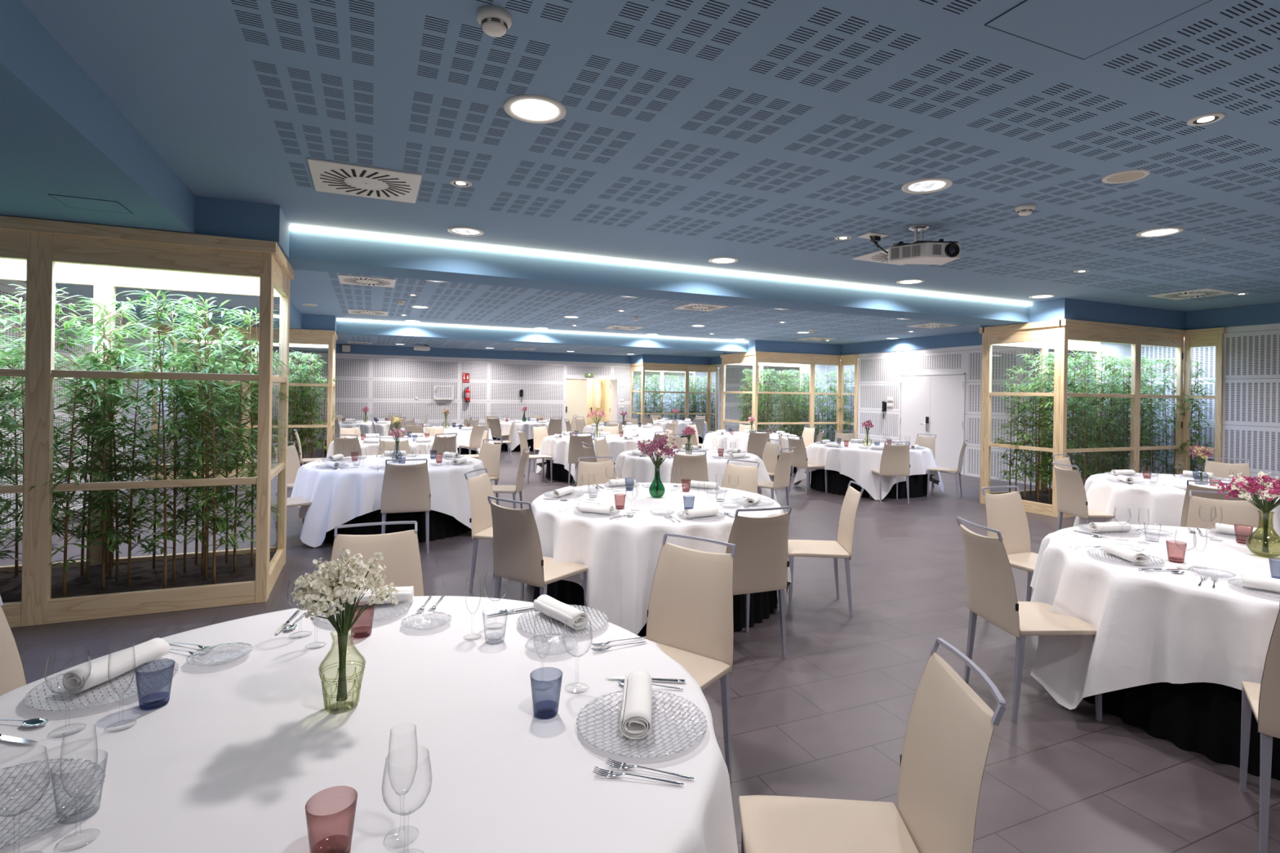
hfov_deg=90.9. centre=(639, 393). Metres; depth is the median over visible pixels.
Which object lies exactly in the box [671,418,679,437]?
dining chair
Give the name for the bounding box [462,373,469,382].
fire sign
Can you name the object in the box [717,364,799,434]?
wall
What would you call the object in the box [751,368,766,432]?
bamboo plant
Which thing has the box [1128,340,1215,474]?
wall
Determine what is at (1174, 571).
bowl
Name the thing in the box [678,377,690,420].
bamboo plant
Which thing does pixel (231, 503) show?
bamboo plant
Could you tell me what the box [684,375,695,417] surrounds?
bamboo plant
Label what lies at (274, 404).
bamboo plant
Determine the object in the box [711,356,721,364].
trim
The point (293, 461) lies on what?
dining chair
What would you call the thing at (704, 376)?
bamboo plant
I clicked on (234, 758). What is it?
tablecloth
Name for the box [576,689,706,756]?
charger plate
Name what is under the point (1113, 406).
bamboo plant
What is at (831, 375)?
bamboo plant
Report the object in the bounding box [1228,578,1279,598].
charger plate
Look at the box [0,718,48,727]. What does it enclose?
spoon
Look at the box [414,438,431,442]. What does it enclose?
roll
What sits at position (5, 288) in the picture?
wall
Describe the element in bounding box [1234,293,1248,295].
recessed light
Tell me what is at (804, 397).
bamboo plant
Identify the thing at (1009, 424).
bamboo plant
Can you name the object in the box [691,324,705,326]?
recessed light
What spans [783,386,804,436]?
bamboo plant
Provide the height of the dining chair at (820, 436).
0.943 m
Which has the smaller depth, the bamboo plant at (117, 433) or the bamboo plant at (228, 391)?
the bamboo plant at (117, 433)
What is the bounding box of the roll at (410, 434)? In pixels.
[408,433,424,436]
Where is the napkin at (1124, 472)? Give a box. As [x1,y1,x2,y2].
[1111,469,1135,475]
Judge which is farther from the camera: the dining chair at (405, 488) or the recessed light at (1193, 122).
the dining chair at (405, 488)
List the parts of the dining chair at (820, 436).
backrest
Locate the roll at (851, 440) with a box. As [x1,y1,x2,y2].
[850,439,865,442]
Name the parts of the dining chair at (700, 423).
backrest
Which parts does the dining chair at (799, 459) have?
leg, backrest, leg, leg, seat, leg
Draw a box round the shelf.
[434,398,453,399]
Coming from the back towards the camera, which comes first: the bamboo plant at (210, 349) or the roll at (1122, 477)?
the bamboo plant at (210, 349)
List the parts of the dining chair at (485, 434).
seat, backrest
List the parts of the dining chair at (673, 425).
backrest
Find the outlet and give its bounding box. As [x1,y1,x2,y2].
[857,231,888,253]
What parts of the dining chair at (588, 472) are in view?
handle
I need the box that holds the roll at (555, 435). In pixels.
[554,434,562,437]
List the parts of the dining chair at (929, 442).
backrest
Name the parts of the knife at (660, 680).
blade, handle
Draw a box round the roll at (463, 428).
[461,426,472,430]
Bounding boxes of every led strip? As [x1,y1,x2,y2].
[289,224,1031,306]
[336,318,748,342]
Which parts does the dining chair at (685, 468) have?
handle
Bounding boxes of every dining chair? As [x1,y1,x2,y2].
[0,595,26,696]
[253,453,323,546]
[272,441,300,524]
[293,429,326,465]
[322,417,339,454]
[326,520,424,604]
[333,434,361,457]
[334,413,343,421]
[339,424,361,438]
[371,419,376,433]
[377,436,409,454]
[380,458,431,554]
[386,413,401,421]
[388,417,406,435]
[400,417,416,427]
[404,422,423,435]
[423,424,444,436]
[431,433,457,454]
[458,422,489,454]
[459,427,488,458]
[463,417,479,426]
[464,467,524,596]
[478,439,502,505]
[484,413,495,425]
[486,416,510,452]
[487,496,589,614]
[491,446,530,509]
[493,419,515,462]
[516,428,552,483]
[532,413,545,420]
[532,423,548,471]
[538,417,562,451]
[563,414,577,434]
[564,418,572,431]
[568,432,594,486]
[574,417,586,434]
[576,456,616,486]
[581,442,622,479]
[592,435,610,462]
[600,423,618,434]
[605,421,623,435]
[623,417,638,424]
[641,416,653,425]
[645,533,736,771]
[649,413,661,420]
[649,421,676,442]
[652,431,668,444]
[663,426,674,444]
[668,434,693,448]
[670,450,708,484]
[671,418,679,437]
[684,417,704,442]
[684,426,705,448]
[686,422,702,448]
[695,414,706,421]
[720,459,759,493]
[725,506,791,657]
[738,422,755,431]
[738,638,1005,852]
[746,430,770,476]
[757,447,795,518]
[761,439,781,495]
[777,431,808,488]
[786,435,826,494]
[787,480,864,617]
[791,429,824,475]
[796,425,815,469]
[835,430,855,441]
[869,441,910,503]
[914,433,936,487]
[927,439,968,500]
[956,516,1102,722]
[981,485,1038,601]
[1052,453,1076,524]
[1052,462,1115,530]
[1180,480,1248,527]
[1185,489,1263,529]
[1203,457,1251,479]
[1239,600,1279,852]
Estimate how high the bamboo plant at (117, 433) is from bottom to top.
1.748 m
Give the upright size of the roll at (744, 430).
0.060 m
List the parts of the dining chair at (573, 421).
backrest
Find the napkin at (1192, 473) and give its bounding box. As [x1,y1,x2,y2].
[1182,470,1213,478]
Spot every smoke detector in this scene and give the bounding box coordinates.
[396,299,405,304]
[476,4,511,36]
[631,316,639,320]
[1014,203,1035,215]
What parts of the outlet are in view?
plate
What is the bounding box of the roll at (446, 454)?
[443,451,459,457]
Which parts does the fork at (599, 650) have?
handle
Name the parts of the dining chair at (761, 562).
leg, backrest, handle, leg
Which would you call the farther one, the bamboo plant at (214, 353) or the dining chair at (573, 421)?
the dining chair at (573, 421)
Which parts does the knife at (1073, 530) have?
handle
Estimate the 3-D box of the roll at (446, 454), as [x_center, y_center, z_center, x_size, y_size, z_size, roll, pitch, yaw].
[-2.401,0.773,8.006,0.253,0.060,0.079,1,0,40]
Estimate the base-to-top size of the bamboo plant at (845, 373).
2.143 m
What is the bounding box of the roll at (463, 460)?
[451,457,466,464]
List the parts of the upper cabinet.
door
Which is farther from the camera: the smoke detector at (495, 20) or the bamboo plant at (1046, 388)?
the bamboo plant at (1046, 388)
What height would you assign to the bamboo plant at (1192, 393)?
1.724 m
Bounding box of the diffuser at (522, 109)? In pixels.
[511,99,558,119]
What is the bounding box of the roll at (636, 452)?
[631,449,644,455]
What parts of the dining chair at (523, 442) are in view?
backrest, leg, seat, leg, leg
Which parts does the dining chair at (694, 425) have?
backrest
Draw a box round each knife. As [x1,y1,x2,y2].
[0,733,37,743]
[275,609,300,634]
[486,607,536,616]
[604,676,685,683]
[608,513,631,519]
[718,511,734,518]
[1071,529,1113,538]
[1137,568,1182,570]
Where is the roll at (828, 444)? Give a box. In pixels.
[826,442,840,447]
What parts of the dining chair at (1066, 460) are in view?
handle, backrest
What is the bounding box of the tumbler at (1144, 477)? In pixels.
[1142,468,1151,478]
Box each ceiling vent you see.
[306,157,422,203]
[337,274,395,287]
[346,341,371,344]
[347,308,388,315]
[512,347,537,350]
[604,324,644,329]
[672,302,728,311]
[797,337,835,341]
[852,248,906,265]
[906,322,959,328]
[1147,288,1237,299]
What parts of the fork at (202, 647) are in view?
handle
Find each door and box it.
[564,377,618,434]
[586,381,592,425]
[898,373,965,475]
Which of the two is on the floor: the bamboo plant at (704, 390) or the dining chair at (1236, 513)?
the dining chair at (1236, 513)
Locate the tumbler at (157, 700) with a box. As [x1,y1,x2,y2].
[134,659,174,710]
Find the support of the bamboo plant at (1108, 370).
on the wooden partition at (1062, 335)
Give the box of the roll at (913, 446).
[910,444,919,448]
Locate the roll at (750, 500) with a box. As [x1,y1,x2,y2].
[744,493,760,506]
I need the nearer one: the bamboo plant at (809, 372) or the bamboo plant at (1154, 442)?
the bamboo plant at (1154, 442)
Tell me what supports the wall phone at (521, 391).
attached to the wall at (386, 384)
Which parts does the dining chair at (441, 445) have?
handle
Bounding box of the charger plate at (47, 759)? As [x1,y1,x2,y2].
[0,759,106,846]
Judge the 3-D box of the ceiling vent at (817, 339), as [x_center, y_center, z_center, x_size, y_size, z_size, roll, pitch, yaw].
[4.221,-1.308,15.074,0.650,0.016,0.650,1,0,-23]
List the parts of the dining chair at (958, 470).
leg, leg, seat, leg, leg, backrest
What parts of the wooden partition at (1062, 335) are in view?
cornice, post, post, board, rail, rail, rail, cornice, board, post, post, post, post, board, post, rail, rail, cornice, post, post, rail, rail, post, post, rail, rail, cornice, post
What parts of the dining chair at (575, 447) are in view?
leg, handle, backrest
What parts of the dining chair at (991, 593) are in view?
leg, handle, backrest, leg, seat, leg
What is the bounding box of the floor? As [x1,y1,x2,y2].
[0,442,1279,852]
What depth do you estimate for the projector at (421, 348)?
18.83 m
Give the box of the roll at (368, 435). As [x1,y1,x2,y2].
[363,433,379,437]
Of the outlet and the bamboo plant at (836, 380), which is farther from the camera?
the bamboo plant at (836, 380)
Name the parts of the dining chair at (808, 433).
backrest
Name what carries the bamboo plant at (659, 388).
on the wooden partition at (661, 368)
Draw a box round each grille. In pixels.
[342,345,350,351]
[891,244,941,258]
[1106,171,1145,182]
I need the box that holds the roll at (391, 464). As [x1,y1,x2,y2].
[391,463,413,465]
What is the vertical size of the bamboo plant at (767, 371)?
2.143 m
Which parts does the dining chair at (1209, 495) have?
handle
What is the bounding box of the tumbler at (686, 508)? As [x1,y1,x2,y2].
[683,497,694,510]
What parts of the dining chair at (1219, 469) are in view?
handle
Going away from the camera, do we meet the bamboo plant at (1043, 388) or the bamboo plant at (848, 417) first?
the bamboo plant at (1043, 388)
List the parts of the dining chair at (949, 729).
leg, seat, backrest, handle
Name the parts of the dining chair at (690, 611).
backrest, seat, handle, leg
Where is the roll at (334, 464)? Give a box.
[325,461,340,467]
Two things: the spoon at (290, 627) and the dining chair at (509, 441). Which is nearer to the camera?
the spoon at (290, 627)
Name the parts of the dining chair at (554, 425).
backrest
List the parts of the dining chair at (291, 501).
backrest, seat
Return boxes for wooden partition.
[0,215,294,627]
[150,322,337,480]
[630,362,719,431]
[720,351,858,439]
[978,319,1226,518]
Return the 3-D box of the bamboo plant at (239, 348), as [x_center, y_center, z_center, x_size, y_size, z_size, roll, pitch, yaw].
[-7.373,0.269,11.604,0.537,2.201,0.599,1,0,45]
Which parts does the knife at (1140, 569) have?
handle, blade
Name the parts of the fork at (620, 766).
handle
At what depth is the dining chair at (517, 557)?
3.90 m
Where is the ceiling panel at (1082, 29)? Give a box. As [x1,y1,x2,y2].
[984,0,1211,59]
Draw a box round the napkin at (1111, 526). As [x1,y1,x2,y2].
[1088,521,1131,532]
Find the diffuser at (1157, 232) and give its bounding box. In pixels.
[1142,229,1177,235]
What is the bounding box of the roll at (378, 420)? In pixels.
[375,418,385,421]
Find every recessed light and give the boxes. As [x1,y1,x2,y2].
[404,320,420,321]
[410,305,430,308]
[426,280,448,282]
[448,226,484,236]
[449,179,471,186]
[503,94,565,123]
[534,327,548,328]
[563,315,579,318]
[620,295,637,297]
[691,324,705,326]
[708,257,737,263]
[795,331,810,333]
[835,235,851,239]
[896,279,924,284]
[902,177,952,193]
[1029,294,1055,298]
[1074,269,1089,272]
[1136,226,1183,237]
[1186,112,1225,125]
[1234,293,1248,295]
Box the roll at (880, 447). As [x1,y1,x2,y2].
[871,445,884,449]
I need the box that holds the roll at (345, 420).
[344,418,355,421]
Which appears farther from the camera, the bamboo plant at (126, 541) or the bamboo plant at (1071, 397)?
the bamboo plant at (1071, 397)
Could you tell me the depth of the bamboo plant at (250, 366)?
5.04 m
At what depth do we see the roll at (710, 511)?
4.30 m
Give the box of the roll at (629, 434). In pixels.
[628,432,639,436]
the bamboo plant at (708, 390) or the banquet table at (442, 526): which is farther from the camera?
the bamboo plant at (708, 390)
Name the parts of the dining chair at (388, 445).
handle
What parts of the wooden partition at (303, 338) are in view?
post, post, rail, board, rail, cornice, post, post, post, rail, rail, post, post, post, cornice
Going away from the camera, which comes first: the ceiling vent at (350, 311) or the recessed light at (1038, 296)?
the recessed light at (1038, 296)
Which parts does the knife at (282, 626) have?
blade, handle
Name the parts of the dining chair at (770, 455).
backrest, seat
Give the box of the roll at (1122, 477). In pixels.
[1116,475,1134,483]
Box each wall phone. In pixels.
[520,389,523,401]
[881,401,886,418]
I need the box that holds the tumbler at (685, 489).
[681,479,691,491]
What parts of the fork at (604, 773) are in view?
handle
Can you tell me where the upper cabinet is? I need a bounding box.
[433,385,453,399]
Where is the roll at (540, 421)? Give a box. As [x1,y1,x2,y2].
[537,420,546,422]
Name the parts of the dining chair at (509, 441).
seat, leg, backrest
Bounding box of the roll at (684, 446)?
[682,444,698,448]
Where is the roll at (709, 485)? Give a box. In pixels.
[688,480,717,488]
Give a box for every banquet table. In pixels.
[323,509,471,543]
[457,447,479,454]
[492,436,533,451]
[533,579,777,639]
[546,459,615,482]
[680,435,704,447]
[777,454,796,472]
[810,469,927,498]
[1083,682,1279,780]
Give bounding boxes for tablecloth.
[0,595,737,852]
[290,453,484,547]
[318,420,391,444]
[326,435,457,458]
[399,426,493,453]
[486,420,563,450]
[531,482,793,635]
[536,434,650,483]
[582,424,663,443]
[614,448,777,502]
[653,419,707,439]
[701,431,799,459]
[793,441,943,500]
[1030,524,1279,709]
[1073,472,1279,536]
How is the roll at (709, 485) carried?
on the charger plate
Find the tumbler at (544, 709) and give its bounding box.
[529,666,562,719]
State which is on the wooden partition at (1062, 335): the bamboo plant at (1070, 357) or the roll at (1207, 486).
the bamboo plant at (1070, 357)
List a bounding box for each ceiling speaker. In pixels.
[301,303,317,306]
[1101,168,1150,183]
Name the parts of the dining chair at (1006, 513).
handle, backrest, seat, leg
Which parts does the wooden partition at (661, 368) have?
post, cornice, post, post, post, post, rail, rail, cornice, post, post, post, rail, rail, post, post, cornice, post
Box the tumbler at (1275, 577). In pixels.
[1268,558,1279,579]
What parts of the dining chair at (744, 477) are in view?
handle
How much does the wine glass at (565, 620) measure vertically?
0.192 m
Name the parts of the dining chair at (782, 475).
seat, leg, backrest, leg, handle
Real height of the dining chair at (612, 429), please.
0.943 m
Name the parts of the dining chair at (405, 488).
leg, backrest, handle, leg, leg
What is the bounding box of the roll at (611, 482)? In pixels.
[607,478,635,486]
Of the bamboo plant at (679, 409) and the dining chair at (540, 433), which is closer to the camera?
the dining chair at (540, 433)
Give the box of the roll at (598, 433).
[597,431,609,434]
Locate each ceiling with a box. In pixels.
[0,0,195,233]
[19,0,1279,357]
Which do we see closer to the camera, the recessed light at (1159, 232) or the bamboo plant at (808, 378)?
the recessed light at (1159, 232)
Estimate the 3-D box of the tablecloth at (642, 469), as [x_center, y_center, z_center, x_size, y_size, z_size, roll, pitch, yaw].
[0.682,1.228,8.934,2.103,0.745,2.087,1,0,-23]
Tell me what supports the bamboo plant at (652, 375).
on the wooden partition at (661, 368)
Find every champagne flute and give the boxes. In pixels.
[57,725,98,850]
[104,646,137,733]
[387,725,417,848]
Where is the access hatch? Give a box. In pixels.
[48,194,133,213]
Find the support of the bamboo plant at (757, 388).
on the wooden partition at (757, 359)
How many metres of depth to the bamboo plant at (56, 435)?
4.59 m
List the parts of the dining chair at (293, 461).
backrest, seat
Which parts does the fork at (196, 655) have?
handle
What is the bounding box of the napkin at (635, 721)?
[618,669,652,739]
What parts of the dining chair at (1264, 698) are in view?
leg, seat, leg, backrest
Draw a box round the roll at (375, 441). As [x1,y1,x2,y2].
[363,439,379,443]
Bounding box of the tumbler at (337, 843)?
[305,786,357,852]
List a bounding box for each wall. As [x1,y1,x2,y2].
[0,280,240,540]
[240,350,633,442]
[582,378,609,423]
[632,371,706,424]
[711,372,718,431]
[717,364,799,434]
[801,364,825,442]
[823,364,858,441]
[857,345,1094,488]
[1098,342,1128,473]
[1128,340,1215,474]
[1222,323,1279,482]
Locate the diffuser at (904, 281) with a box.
[900,280,920,283]
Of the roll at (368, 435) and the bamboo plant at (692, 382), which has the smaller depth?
the roll at (368, 435)
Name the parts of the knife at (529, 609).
blade, handle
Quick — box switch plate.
[887,403,893,407]
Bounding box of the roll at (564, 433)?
[562,431,572,435]
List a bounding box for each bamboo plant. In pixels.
[0,284,98,538]
[0,287,100,551]
[0,295,69,546]
[0,296,22,546]
[0,297,24,527]
[0,315,26,560]
[0,332,20,543]
[0,353,59,575]
[0,357,25,558]
[17,351,133,597]
[51,354,138,582]
[52,320,132,576]
[53,355,148,567]
[54,297,155,589]
[62,293,144,576]
[67,320,155,580]
[71,297,151,573]
[89,353,175,586]
[117,288,207,588]
[123,306,196,568]
[128,298,211,557]
[133,352,214,581]
[148,323,233,573]
[160,356,234,564]
[162,302,238,573]
[164,351,256,584]
[165,294,247,579]
[168,298,248,567]
[177,348,203,457]
[179,383,210,454]
[185,329,257,561]
[185,364,210,463]
[192,352,218,462]
[197,356,273,573]
[198,349,229,459]
[207,309,287,565]
[208,349,237,457]
[208,391,239,454]
[215,307,294,524]
[216,360,242,459]
[217,385,241,456]
[224,355,242,456]
[226,348,257,462]
[227,362,257,455]
[250,352,258,448]
[250,354,257,460]
[250,362,278,449]
[250,385,275,454]
[271,350,291,461]
[271,352,279,461]
[271,364,294,445]
[271,374,292,453]
[272,377,302,448]
[277,357,302,445]
[287,350,312,450]
[287,351,311,446]
[288,376,313,453]
[288,376,315,458]
[290,363,312,464]
[292,353,324,463]
[294,352,323,457]
[296,375,327,457]
[297,353,324,457]
[298,362,327,457]
[311,377,339,457]
[631,375,641,420]
[632,374,645,424]
[634,374,648,422]
[634,386,649,424]
[638,379,653,423]
[644,388,653,417]
[645,376,657,417]
[648,374,661,415]
[648,374,662,415]
[649,386,662,415]
[651,380,664,413]
[656,387,666,417]
[658,376,671,418]
[663,375,678,419]
[666,374,679,418]
[671,388,683,419]
[674,381,684,419]
[675,388,684,420]
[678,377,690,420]
[682,376,695,417]
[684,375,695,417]
[684,387,695,418]
[688,375,702,420]
[688,382,696,418]
[690,376,703,418]
[690,377,700,417]
[695,382,706,416]
[695,389,705,416]
[698,390,709,420]
[699,377,708,415]
[702,376,709,415]
[705,381,718,427]
[708,390,718,431]
[735,368,752,421]
[735,387,752,422]
[736,368,752,425]
[739,376,758,425]
[742,387,759,426]
[745,371,764,430]
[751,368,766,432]
[751,368,771,431]
[757,371,773,432]
[757,377,772,432]
[757,388,771,431]
[759,368,777,432]
[759,368,778,432]
[760,385,782,432]
[768,377,784,432]
[773,370,790,433]
[773,370,792,431]
[773,386,786,433]
[776,368,793,433]
[777,378,791,431]
[777,386,795,431]
[781,389,796,432]
[782,369,799,435]
[782,370,799,433]
[782,371,798,434]
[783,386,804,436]
[790,372,804,439]
[790,378,807,434]
[790,389,802,436]
[791,369,808,436]
[796,386,814,438]
[797,377,814,431]
[798,370,809,436]
[799,372,817,440]
[799,388,816,436]
[805,372,820,417]
[807,372,822,443]
[813,378,826,439]
[813,386,830,442]
[814,387,831,439]
[819,373,836,439]
[822,370,836,441]
[825,370,840,441]
[828,387,844,441]
[830,380,846,434]
[830,387,851,439]
[834,373,851,429]
[835,371,851,433]
[839,369,858,433]
[992,382,1030,493]
[998,365,1036,491]
[1005,383,1040,500]
[1016,381,1053,502]
[1017,355,1053,495]
[1019,353,1054,497]
[1022,351,1054,500]
[1029,368,1070,494]
[1030,383,1068,502]
[1031,355,1073,477]
[1035,351,1075,479]
[1038,381,1088,484]
[1042,370,1081,475]
[1043,359,1070,473]
[1044,384,1082,481]
[1051,358,1084,454]
[1051,359,1083,464]
[1053,350,1097,479]
[1066,350,1109,485]
[1066,354,1103,481]
[1066,357,1098,475]
[1066,368,1100,469]
[1066,382,1111,479]
[1066,384,1096,471]
[1066,388,1095,473]
[1070,368,1106,477]
[1076,357,1115,474]
[1080,351,1123,476]
[1080,388,1111,472]
[1086,382,1129,473]
[1088,354,1123,472]
[1088,370,1123,473]
[1090,391,1115,471]
[1091,354,1131,471]
[1091,355,1130,474]
[1091,388,1123,473]
[1093,355,1128,469]
[1102,357,1147,470]
[1102,371,1131,472]
[1107,387,1130,470]
[1108,355,1150,470]
[1108,369,1150,469]
[1109,360,1145,467]
[1110,390,1146,466]
[1120,355,1159,473]
[1120,357,1159,473]
[1121,387,1170,473]
[1122,358,1161,471]
[1122,385,1158,473]
[1139,360,1173,474]
[1139,390,1166,473]
[1140,372,1172,473]
[1145,358,1176,474]
[1150,357,1193,474]
[1159,390,1207,474]
[1168,386,1211,471]
[1169,369,1213,474]
[1182,359,1215,471]
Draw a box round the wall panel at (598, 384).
[595,381,601,408]
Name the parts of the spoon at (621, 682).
handle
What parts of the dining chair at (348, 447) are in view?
handle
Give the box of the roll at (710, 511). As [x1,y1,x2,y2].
[683,506,718,518]
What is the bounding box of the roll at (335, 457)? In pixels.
[328,453,343,461]
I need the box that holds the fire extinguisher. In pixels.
[463,386,470,402]
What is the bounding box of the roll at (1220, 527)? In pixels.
[1214,523,1271,539]
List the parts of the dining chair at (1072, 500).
leg, handle, backrest, leg, seat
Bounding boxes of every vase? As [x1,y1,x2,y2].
[318,629,365,713]
[521,413,526,422]
[648,466,665,497]
[1245,511,1279,557]
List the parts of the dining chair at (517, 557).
leg, handle, backrest, leg, seat, leg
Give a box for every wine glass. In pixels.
[3,746,50,852]
[44,648,91,738]
[381,749,432,852]
[562,620,592,693]
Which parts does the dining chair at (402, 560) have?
handle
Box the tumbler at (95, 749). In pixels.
[50,749,107,824]
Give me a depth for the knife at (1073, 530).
3.98 m
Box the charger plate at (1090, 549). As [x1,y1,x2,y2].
[1088,549,1165,564]
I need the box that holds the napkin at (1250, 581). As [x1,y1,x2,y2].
[1241,573,1279,592]
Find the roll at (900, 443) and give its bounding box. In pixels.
[895,440,908,444]
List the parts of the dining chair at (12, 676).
handle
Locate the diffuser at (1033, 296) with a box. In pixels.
[1032,295,1052,297]
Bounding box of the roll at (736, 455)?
[728,453,745,457]
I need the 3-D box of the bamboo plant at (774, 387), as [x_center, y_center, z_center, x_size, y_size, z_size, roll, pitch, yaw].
[3.911,0.677,17.351,0.537,1.724,0.535,1,0,29]
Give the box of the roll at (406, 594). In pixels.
[351,586,413,605]
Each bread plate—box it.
[186,643,251,666]
[400,612,451,630]
[527,634,577,655]
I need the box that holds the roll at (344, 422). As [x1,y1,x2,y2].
[342,421,354,423]
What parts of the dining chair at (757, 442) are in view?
backrest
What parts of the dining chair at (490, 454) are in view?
backrest, handle, seat, leg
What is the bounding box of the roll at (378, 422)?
[376,421,387,423]
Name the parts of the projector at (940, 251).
mount plate, plate, len glass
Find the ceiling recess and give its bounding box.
[288,230,1029,325]
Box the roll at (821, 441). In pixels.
[819,440,830,443]
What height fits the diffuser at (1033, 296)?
0.001 m
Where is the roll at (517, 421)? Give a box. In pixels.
[511,420,520,422]
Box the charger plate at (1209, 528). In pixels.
[1208,528,1274,540]
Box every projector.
[413,344,430,351]
[888,225,960,265]
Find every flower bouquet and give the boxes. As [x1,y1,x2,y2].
[290,548,399,702]
[362,405,369,421]
[388,427,405,459]
[390,417,403,430]
[441,407,450,427]
[520,406,527,413]
[586,408,606,435]
[619,411,626,425]
[636,433,680,467]
[672,408,678,420]
[681,426,695,453]
[747,415,755,431]
[862,419,874,444]
[1189,444,1215,480]
[1215,471,1279,552]
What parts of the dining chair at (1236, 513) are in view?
handle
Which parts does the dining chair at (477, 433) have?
seat, backrest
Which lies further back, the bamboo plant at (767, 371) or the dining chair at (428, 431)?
the bamboo plant at (767, 371)
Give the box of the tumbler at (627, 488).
[624,478,634,490]
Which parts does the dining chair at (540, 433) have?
leg, backrest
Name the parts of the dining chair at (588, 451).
backrest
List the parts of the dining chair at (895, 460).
seat, leg, backrest, leg, handle, leg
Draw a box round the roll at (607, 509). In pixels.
[577,502,613,514]
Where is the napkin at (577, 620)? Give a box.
[533,594,588,630]
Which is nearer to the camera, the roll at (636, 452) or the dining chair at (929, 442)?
the roll at (636, 452)
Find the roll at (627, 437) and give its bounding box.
[623,435,632,439]
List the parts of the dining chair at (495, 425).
backrest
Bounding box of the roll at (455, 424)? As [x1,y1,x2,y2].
[453,423,464,426]
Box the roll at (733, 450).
[728,447,741,453]
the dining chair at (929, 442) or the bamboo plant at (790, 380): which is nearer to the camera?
the dining chair at (929, 442)
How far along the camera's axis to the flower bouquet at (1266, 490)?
3.47 m
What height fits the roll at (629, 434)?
0.060 m
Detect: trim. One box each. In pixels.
[18,280,302,328]
[155,314,337,333]
[195,195,295,269]
[227,344,328,352]
[308,343,631,363]
[336,320,747,353]
[630,354,711,364]
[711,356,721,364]
[723,339,841,355]
[841,331,982,355]
[980,297,1186,329]
[1185,302,1279,329]
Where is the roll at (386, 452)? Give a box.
[384,450,405,455]
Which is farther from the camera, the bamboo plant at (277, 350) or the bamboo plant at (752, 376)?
the bamboo plant at (752, 376)
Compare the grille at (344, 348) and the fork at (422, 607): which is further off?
the grille at (344, 348)
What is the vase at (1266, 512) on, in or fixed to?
on the tablecloth at (1162, 626)
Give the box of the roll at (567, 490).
[551,485,574,497]
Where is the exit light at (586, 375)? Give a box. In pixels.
[584,373,593,377]
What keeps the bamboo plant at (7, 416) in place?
on the wooden partition at (42, 254)
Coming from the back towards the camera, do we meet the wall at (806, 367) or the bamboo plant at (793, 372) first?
the wall at (806, 367)
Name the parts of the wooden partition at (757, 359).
post, post, rail, cornice, rail, post, post, post, post, rail, rail, cornice, post, post, post, rail, rail, post, post, rail, rail, cornice, post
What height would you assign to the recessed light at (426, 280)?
0.010 m
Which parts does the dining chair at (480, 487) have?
leg, handle, backrest, seat, leg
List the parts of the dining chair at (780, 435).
backrest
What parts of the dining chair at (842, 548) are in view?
leg, seat, leg, leg, backrest, handle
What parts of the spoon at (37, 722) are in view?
handle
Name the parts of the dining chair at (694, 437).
backrest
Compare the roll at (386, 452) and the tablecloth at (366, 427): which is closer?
the roll at (386, 452)
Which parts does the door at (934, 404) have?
plate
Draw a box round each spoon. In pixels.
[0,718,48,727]
[283,612,306,631]
[497,606,533,613]
[617,679,683,689]
[1071,531,1102,537]
[1144,570,1184,573]
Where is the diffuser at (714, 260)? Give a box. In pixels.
[712,258,733,262]
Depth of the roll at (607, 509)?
4.39 m
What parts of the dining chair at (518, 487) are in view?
seat, leg, leg, backrest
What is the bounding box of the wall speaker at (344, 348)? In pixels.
[341,344,351,352]
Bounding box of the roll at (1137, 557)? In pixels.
[1102,542,1149,564]
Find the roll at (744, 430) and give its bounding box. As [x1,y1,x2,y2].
[743,429,755,432]
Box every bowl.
[3,746,50,817]
[21,718,48,727]
[44,648,91,694]
[59,725,97,798]
[283,623,297,631]
[381,749,432,815]
[387,725,417,795]
[497,608,514,613]
[617,679,624,684]
[1170,570,1184,573]
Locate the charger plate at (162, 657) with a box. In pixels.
[23,657,178,711]
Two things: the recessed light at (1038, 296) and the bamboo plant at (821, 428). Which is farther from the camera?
the bamboo plant at (821, 428)
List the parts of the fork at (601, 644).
handle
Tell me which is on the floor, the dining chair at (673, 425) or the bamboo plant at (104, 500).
the dining chair at (673, 425)
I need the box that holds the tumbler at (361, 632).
[350,604,375,638]
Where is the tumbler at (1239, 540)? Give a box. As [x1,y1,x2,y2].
[1234,524,1253,544]
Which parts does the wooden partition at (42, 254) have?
board, rail, rail, post, rail, board, post, post, post, cornice, board, rail, rail, board, rail, rail, post, post, board, rail, rail, post, cornice, post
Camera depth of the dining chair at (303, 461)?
10.02 m
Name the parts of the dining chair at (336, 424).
backrest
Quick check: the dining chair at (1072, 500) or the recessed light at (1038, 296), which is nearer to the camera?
the dining chair at (1072, 500)
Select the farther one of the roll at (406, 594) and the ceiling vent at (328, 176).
the ceiling vent at (328, 176)
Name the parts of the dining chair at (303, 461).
backrest, seat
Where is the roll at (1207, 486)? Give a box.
[1196,484,1226,488]
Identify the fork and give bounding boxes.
[167,641,217,650]
[169,648,208,657]
[416,595,431,611]
[428,595,444,610]
[591,636,645,646]
[591,641,646,652]
[592,766,684,785]
[605,758,693,779]
[1069,545,1102,547]
[1197,576,1207,586]
[1211,577,1217,588]
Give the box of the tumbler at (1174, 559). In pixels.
[1165,540,1186,563]
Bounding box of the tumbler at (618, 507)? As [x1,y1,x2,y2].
[613,494,626,509]

